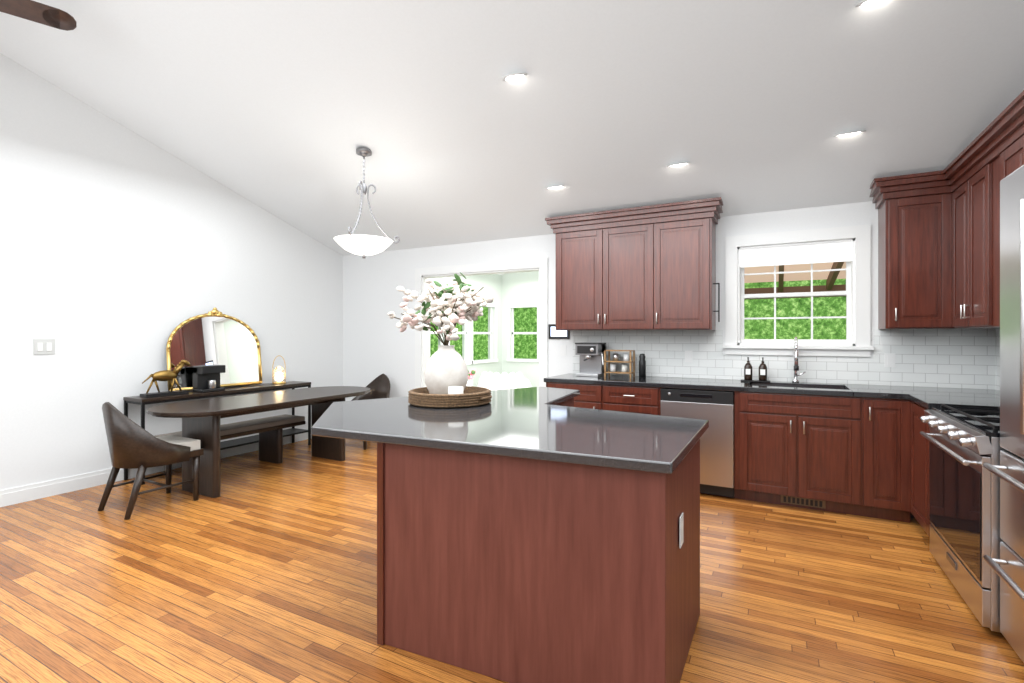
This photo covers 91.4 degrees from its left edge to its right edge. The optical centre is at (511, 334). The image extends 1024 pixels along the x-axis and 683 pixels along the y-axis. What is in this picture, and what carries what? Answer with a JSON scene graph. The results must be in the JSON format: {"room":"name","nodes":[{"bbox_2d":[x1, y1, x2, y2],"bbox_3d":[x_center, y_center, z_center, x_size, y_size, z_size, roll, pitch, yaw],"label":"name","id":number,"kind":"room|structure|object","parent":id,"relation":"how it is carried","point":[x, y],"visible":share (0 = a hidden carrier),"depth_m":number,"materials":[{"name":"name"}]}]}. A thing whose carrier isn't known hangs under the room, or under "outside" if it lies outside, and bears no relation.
{"room":"kitchen and dining room","nodes":[
{"label":"kitchen and dining room","id":0,"kind":"room"},
{"bbox_2d":[0,53,342,489],"bbox_3d":[-4.424,-0.854,3.598,0.150,4.467,8.500,0,0,28],"label":"wall","id":1,"kind":"structure","parent":0,"point":[125,252],"depth_m":4.67,"materials":[{"name":"paint"}]},
{"bbox_2d":[33,339,54,354],"bbox_3d":[-3.981,0.100,4.257,0.012,0.130,0.140,0,0,28],"label":"switch plate","id":2,"kind":"object","parent":1,"relation":"attached to","point":[43,346],"visible":1,"depth_m":4.25,"materials":[{"name":"grey plastic"}]},
{"bbox_2d":[0,429,307,506],"bbox_3d":[-4.348,1.315,3.558,0.022,0.130,8.200,0,0,28],"label":"baseboard","id":3,"kind":"structure","parent":1,"relation":"attached to","point":[20,494],"depth_m":4.45,"materials":[{"name":"white"}]},
{"bbox_2d":[166,308,261,390],"bbox_3d":[-3.243,0.138,5.496,0.049,0.886,1.036,-6,-3,28],"label":"arched mirror","id":4,"kind":"object","parent":1,"relation":"attached to","point":[214,336],"visible":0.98,"depth_m":5.50,"materials":[{"name":"gold glass"}]},
{"bbox_2d":[430,274,501,386],"bbox_3d":[-0.976,-0.295,8.294,0.150,3.350,3.030,0,0,28],"label":"wall","id":5,"kind":"structure","parent":0,"point":[492,283],"depth_m":9.19,"materials":[{"name":"paint"}]},
{"bbox_2d":[430,297,497,364],"bbox_3d":[-0.806,-0.040,8.413,0.035,1.080,2.260,0,0,28],"label":"window","id":6,"kind":"structure","parent":5,"relation":"in","point":[490,305],"depth_m":8.78,"materials":[{"name":"white wood"}]},
{"bbox_2d":[0,439,1023,682],"bbox_3d":[-1.294,1.410,1.849,7.320,0.060,8.350,0,0,28],"label":"floor","id":7,"kind":"structure","parent":0,"point":[257,571],"depth_m":2.67,"materials":[{"name":"brown wood"}]},
{"bbox_2d":[98,402,203,519],"bbox_3d":[-2.943,0.948,4.049,0.566,0.876,0.593,0,0,28],"label":"dining chair","id":8,"kind":"object","parent":7,"relation":"on","point":[132,444],"visible":0.98,"depth_m":3.84,"materials":[{"name":"brown leather"}]},
{"bbox_2d":[123,381,310,484],"bbox_3d":[-3.103,0.985,5.506,0.330,0.790,1.890,0,0,28],"label":"console table","id":9,"kind":"object","parent":7,"relation":"on","point":[293,431],"visible":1,"depth_m":5.46,"materials":[{"name":"brown wood"}]},
{"bbox_2d":[140,360,190,397],"bbox_3d":[-3.380,0.418,4.900,0.120,0.341,0.444,0,0,28],"label":"statue","id":10,"kind":"object","parent":9,"relation":"on","point":[166,375],"visible":1,"depth_m":4.87,"materials":[{"name":"gold metal"}]},
{"bbox_2d":[193,365,224,392],"bbox_3d":[-3.175,0.454,5.244,0.180,0.268,0.240,0,0,28],"label":"coffee maker","id":11,"kind":"object","parent":9,"relation":"on","point":[206,378],"visible":1,"depth_m":5.19,"materials":[{"name":"black plastic"}]},
{"bbox_2d":[272,355,285,383],"bbox_3d":[-2.819,0.417,6.052,0.150,0.342,0.178,0,0,28],"label":"light","id":12,"kind":"object","parent":9,"relation":"on","point":[279,375],"visible":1,"depth_m":6.01,"materials":[{"name":"white glass"}]},
{"bbox_2d":[155,414,305,463],"bbox_3d":[-2.811,1.150,5.119,0.350,0.460,1.400,0,0,28],"label":"bench","id":13,"kind":"object","parent":7,"relation":"on","point":[269,430],"visible":0.48,"depth_m":5.36,"materials":[{"name":"brown wood"}]},
{"bbox_2d":[146,386,369,497],"bbox_3d":[-2.368,1.000,5.025,0.860,0.760,2.250,0,0,28],"label":"dining table","id":14,"kind":"object","parent":7,"relation":"on","point":[201,420],"visible":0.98,"depth_m":4.44,"materials":[{"name":"brown wood"}]},
{"bbox_2d":[351,374,389,449],"bbox_3d":[-1.833,0.948,6.351,0.566,0.876,0.593,0,0,28],"label":"dining chair","id":15,"kind":"object","parent":7,"relation":"on","point":[379,386],"visible":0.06,"depth_m":6.57,"materials":[{"name":"brown leather"}]},
{"bbox_2d":[314,435,699,682],"bbox_3d":[0.160,0.922,2.966,1.836,0.916,2.011,0,0,28],"label":"kitchen island","id":16,"kind":"object","parent":7,"relation":"on","point":[538,535],"depth_m":1.96,"materials":[{"name":"brown wood"}]},
{"bbox_2d":[311,387,708,482],"bbox_3d":[0.023,0.444,3.019,2.186,0.039,2.148,0,0,28],"label":"island countertop","id":17,"kind":"structure","parent":16,"relation":"on","point":[530,426],"depth_m":2.21,"materials":[{"name":"black stone"}]},
{"bbox_2d":[408,386,491,407],"bbox_3d":[-0.387,0.383,3.128,0.536,0.081,0.518,0,0,28],"label":"woven tray","id":18,"kind":"object","parent":17,"relation":"on","point":[471,396],"visible":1,"depth_m":2.92,"materials":[{"name":"brown wicker"}]},
{"bbox_2d":[424,345,467,393],"bbox_3d":[-0.417,0.234,3.178,0.280,0.335,0.280,0,0,28],"label":"vase","id":19,"kind":"object","parent":18,"relation":"on","point":[445,367],"visible":0.92,"depth_m":3.08,"materials":[{"name":"ceramic"}]},
{"bbox_2d":[388,272,493,345],"bbox_3d":[-0.473,-0.163,3.216,0.673,0.489,0.701,0,0,28],"label":"flowers","id":20,"kind":"object","parent":19,"relation":"in","point":[459,301],"visible":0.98,"depth_m":3.10,"materials":[{"name":"white plant"}]},
{"bbox_2d":[448,386,462,393],"bbox_3d":[-0.335,0.355,2.981,0.090,0.094,0.090,0,0,28],"label":"candle","id":21,"kind":"object","parent":18,"relation":"on","point":[455,389],"visible":0.46,"depth_m":2.94,"materials":[{"name":"white wax"}]},
{"bbox_2d":[544,380,603,409],"bbox_3d":[0.744,0.922,5.105,0.580,0.915,0.674,0,0,28],"label":"base cabinet","id":22,"kind":"object","parent":7,"relation":"on","point":[591,396],"depth_m":4.75,"materials":[{"name":"brown wood"}]},
{"bbox_2d":[604,384,667,414],"bbox_3d":[1.204,0.922,4.860,0.598,0.915,0.674,0,0,28],"label":"base cabinet","id":23,"kind":"object","parent":7,"relation":"on","point":[632,398],"depth_m":4.53,"materials":[{"name":"brown wood"}]},
{"bbox_2d":[660,396,731,497],"bbox_3d":[1.650,0.980,4.423,0.590,0.800,0.320,0,0,28],"label":"dishwasher","id":24,"kind":"object","parent":7,"relation":"on","point":[716,442],"depth_m":4.23,"materials":[{"name":"silver metal"}]},
{"bbox_2d":[668,388,731,399],"bbox_3d":[1.808,0.922,4.721,0.620,0.915,0.354,0,0,28],"label":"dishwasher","id":25,"kind":"object","parent":7,"relation":"on","point":[671,391],"depth_m":4.28,"materials":[{"name":"plastic"}]},
{"bbox_2d":[732,384,847,513],"bbox_3d":[2.414,0.922,4.217,0.943,0.915,0.674,0,0,28],"label":"base cabinet","id":26,"kind":"object","parent":7,"relation":"on","point":[847,443],"depth_m":3.95,"materials":[{"name":"brown wood"}]},
{"bbox_2d":[544,372,999,395],"bbox_3d":[2.036,0.445,4.414,3.541,0.040,0.686,0,0,28],"label":"countertop","id":27,"kind":"structure","parent":26,"relation":"on","point":[664,381],"depth_m":4.21,"materials":[{"name":"black stone"}]},
{"bbox_2d":[575,342,605,376],"bbox_3d":[0.821,0.252,5.166,0.289,0.343,0.336,0,0,28],"label":"espresso machine","id":28,"kind":"object","parent":27,"relation":"on","point":[591,354],"visible":0.92,"depth_m":5.14,"materials":[{"name":"silver metal"}]},
{"bbox_2d":[604,350,634,377],"bbox_3d":[1.094,0.288,5.081,0.276,0.270,0.156,0,0,28],"label":"spice rack","id":29,"kind":"object","parent":27,"relation":"on","point":[611,368],"visible":1,"depth_m":5.07,"materials":[{"name":"brown wood"}]},
{"bbox_2d":[639,353,645,377],"bbox_3d":[1.297,0.303,4.973,0.070,0.240,0.068,0,0,28],"label":"pepper grinder","id":30,"kind":"object","parent":27,"relation":"on","point":[642,366],"visible":0.98,"depth_m":4.95,"materials":[{"name":"black plastic"}]},
{"bbox_2d":[741,357,769,381],"bbox_3d":[2.221,0.313,4.561,0.240,0.220,0.110,0,0,28],"label":"soap bottles","id":31,"kind":"object","parent":27,"relation":"on","point":[748,372],"visible":1,"depth_m":4.54,"materials":[{"name":"brown glass"}]},
{"bbox_2d":[792,336,805,383],"bbox_3d":[2.507,0.220,4.363,0.106,0.411,0.218,0,0,28],"label":"faucet","id":32,"kind":"object","parent":27,"relation":"on","point":[796,368],"depth_m":4.30,"materials":[{"name":"silver metal"}]},
{"bbox_2d":[848,396,907,520],"bbox_3d":[2.860,0.922,3.941,0.371,0.915,0.742,0,0,28],"label":"base cabinet","id":33,"kind":"object","parent":7,"relation":"on","point":[873,421],"depth_m":3.70,"materials":[{"name":"brown wood"}]},
{"bbox_2d":[908,392,999,409],"bbox_3d":[3.019,0.445,3.200,0.666,0.040,0.535,0,0,28],"label":"countertop","id":34,"kind":"structure","parent":33,"relation":"on","point":[928,401],"depth_m":3.24,"materials":[{"name":"black stone"}]},
{"bbox_2d":[900,400,979,536],"bbox_3d":[3.007,0.922,3.226,0.707,0.915,0.560,0,0,28],"label":"base cabinet","id":35,"kind":"object","parent":7,"relation":"on","point":[914,448],"depth_m":3.49,"materials":[{"name":"brown wood"}]},
{"bbox_2d":[920,404,1004,632],"bbox_3d":[2.638,0.882,2.558,0.723,0.935,0.915,0,0,28],"label":"range","id":36,"kind":"object","parent":7,"relation":"on","point":[964,496],"visible":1,"depth_m":2.49,"materials":[{"name":"silver metal"}]},
{"bbox_2d":[983,165,1023,662],"bbox_3d":[2.216,0.330,1.721,0.684,2.060,0.920,0,0,28],"label":"refrigerator","id":37,"kind":"object","parent":7,"relation":"on","point":[1009,472],"visible":1,"depth_m":2.12,"materials":[{"name":"silver metal"}]},
{"bbox_2d":[0,0,1023,255],"bbox_3d":[-1.258,-2.080,1.915,7.320,1.974,8.500,0,0,28],"label":"ceiling","id":38,"kind":"structure","parent":0,"point":[284,110],"depth_m":3.69,"materials":[{"name":"paint"}]},
{"bbox_2d":[0,0,76,30],"bbox_3d":[-3.480,-2.250,2.742,1.546,0.548,1.594,0,0,28],"label":"ceiling fan","id":39,"kind":"object","parent":38,"relation":"hanging from","point":[40,13],"visible":1,"depth_m":3.21,"materials":[{"name":"brown wood"}]},
{"bbox_2d":[334,147,399,257],"bbox_3d":[-1.397,-1.202,4.593,0.583,0.993,0.565,0,0,28],"label":"pendant light","id":40,"kind":"object","parent":38,"relation":"hanging from","point":[363,245],"visible":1,"depth_m":4.50,"materials":[{"name":"white glass"}]},
{"bbox_2d":[501,72,527,80],"bbox_3d":[0.020,-1.801,3.489,0.190,0.065,0.184,0,0,28],"label":"ceiling light","id":41,"kind":"object","parent":38,"relation":"attached to","point":[511,76],"visible":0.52,"depth_m":3.44,"materials":[{"name":"white"}]},
{"bbox_2d":[666,162,689,166],"bbox_3d":[1.379,-1.416,4.148,0.190,0.065,0.184,0,0,28],"label":"ceiling light","id":42,"kind":"object","parent":38,"relation":"attached to","point":[678,164],"visible":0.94,"depth_m":4.08,"materials":[{"name":"white plastic"}]},
{"bbox_2d":[834,130,865,135],"bbox_3d":[2.397,-1.432,3.550,0.190,0.065,0.184,0,0,28],"label":"ceiling light","id":43,"kind":"object","parent":38,"relation":"attached to","point":[850,133],"visible":0.94,"depth_m":3.49,"materials":[{"name":"white plastic"}]},
{"bbox_2d":[855,0,883,6],"bbox_3d":[1.918,-1.760,2.627,0.190,0.065,0.184,0,0,28],"label":"ceiling light","id":44,"kind":"object","parent":38,"relation":"attached to","point":[864,2],"visible":0.44,"depth_m":2.63,"materials":[{"name":"white plastic"}]},
{"bbox_2d":[502,271,538,386],"bbox_3d":[1.157,-0.295,8.972,3.280,3.350,0.170,0,0,28],"label":"wall","id":45,"kind":"structure","parent":0,"point":[505,290],"depth_m":9.46,"materials":[{"name":"paint"}]},
{"bbox_2d":[507,304,538,361],"bbox_3d":[1.087,-0.040,8.914,2.670,1.080,0.035,0,0,28],"label":"window","id":46,"kind":"structure","parent":45,"relation":"in","point":[512,306],"depth_m":9.45,"materials":[{"name":"white wood"}]},
{"bbox_2d":[343,201,992,400],"bbox_3d":[0.702,0.080,5.601,7.320,2.600,0.150,0,0,28],"label":"wall","id":47,"kind":"structure","parent":0,"point":[376,342],"depth_m":6.48,"materials":[{"name":"paint"}]},
{"bbox_2d":[415,258,547,388],"bbox_3d":[-0.389,0.255,6.181,1.890,2.250,0.194,0,0,28],"label":"trim","id":48,"kind":"structure","parent":47,"relation":"attached to","point":[422,342],"depth_m":6.05,"materials":[{"name":"white wood"}]},
{"bbox_2d":[549,324,569,355],"bbox_3d":[0.526,0.055,5.602,0.250,0.350,0.014,0,0,28],"label":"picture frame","id":49,"kind":"object","parent":47,"relation":"attached to","point":[554,333],"visible":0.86,"depth_m":5.59,"materials":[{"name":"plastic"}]},
{"bbox_2d":[553,214,660,329],"bbox_3d":[1.009,-0.585,5.153,1.082,1.070,0.346,0,0,28],"label":"upper cabinet","id":50,"kind":"object","parent":47,"relation":"attached to","point":[651,267],"depth_m":4.98,"materials":[{"name":"brown wood"}]},
{"bbox_2d":[661,210,716,329],"bbox_3d":[1.634,-0.585,4.820,0.579,1.070,0.346,0,0,28],"label":"upper cabinet","id":51,"kind":"object","parent":47,"relation":"attached to","point":[688,241],"depth_m":4.64,"materials":[{"name":"brown wood"}]},
{"bbox_2d":[723,224,873,356],"bbox_3d":[2.575,-0.378,4.577,1.180,1.125,0.200,0,0,28],"label":"kitchen window","id":52,"kind":"structure","parent":47,"relation":"in","point":[850,246],"depth_m":4.51,"materials":[{"name":"white wood"}]},
{"bbox_2d":[877,182,940,328],"bbox_3d":[3.192,-0.585,3.959,0.419,1.070,0.404,0,0,28],"label":"upper cabinet","id":53,"kind":"object","parent":47,"relation":"attached to","point":[909,217],"depth_m":3.86,"materials":[{"name":"brown wood"}]},
{"bbox_2d":[941,146,992,328],"bbox_3d":[3.231,-0.585,3.319,0.404,1.070,0.845,0,0,28],"label":"upper cabinet","id":54,"kind":"object","parent":0,"relation":"attached to","point":[967,194],"depth_m":3.40,"materials":[{"name":"brown wood"}]},
{"bbox_2d":[993,126,1016,328],"bbox_3d":[2.935,-0.585,2.702,0.347,1.070,0.523,0,0,28],"label":"upper cabinet","id":55,"kind":"object","parent":0,"relation":"attached to","point":[1005,149],"depth_m":3.00,"materials":[{"name":"brown wood"}]},
{"bbox_2d":[1017,118,1023,168],"bbox_3d":[2.738,-0.585,2.331,0.347,1.070,0.568,0,0,28],"label":"upper cabinet","id":56,"kind":"object","parent":0,"relation":"attached to","point":[1020,125],"depth_m":2.68,"materials":[{"name":"brown wood"}]},
{"bbox_3d":[0.411,1.410,7.568,3.280,0.060,3.350,0,0,28],"label":"floor","id":57,"kind":"structure","parent":0,"visible":0},
{"bbox_2d":[477,372,531,389],"bbox_3d":[-0.137,0.981,8.171,0.938,0.799,0.923,0,0,28],"label":"armchair","id":58,"kind":"object","parent":57,"relation":"on","point":[496,380],"visible":0.44,"depth_m":7.80,"materials":[{"name":"white fabric"}]},
{"bbox_3d":[-0.677,1.105,7.779,0.429,0.550,0.440,0,0,28],"label":"side table","id":59,"kind":"object","parent":57,"relation":"on","visible":0},
{"bbox_2d":[466,369,475,385],"bbox_3d":[-0.664,0.678,7.769,0.213,0.300,0.154,0,0,28],"label":"flower pot","id":60,"kind":"object","parent":59,"relation":"on","point":[470,375],"visible":0.5,"depth_m":7.74,"materials":[{"name":"white ceramic"}]},
{"label":"outside","id":61,"kind":"structure","parent":0,"visible":0},
{"bbox_2d":[430,279,845,359],"bbox_3d":[2.107,-1.120,8.223,14.000,6.000,7.500,0,0,28],"label":"foliage","id":62,"kind":"object","parent":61,"point":[525,345],"depth_m":8.45,"materials":[{"name":"green plant"}]},
{"bbox_2d":[744,261,845,299],"bbox_3d":[4.600,0.110,5.935,5.450,2.740,4.000,0,0,28],"label":"pergola","id":63,"kind":"object","parent":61,"point":[831,277],"visible":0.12,"depth_m":7.26,"materials":[{"name":"beige wood"}]}
]}

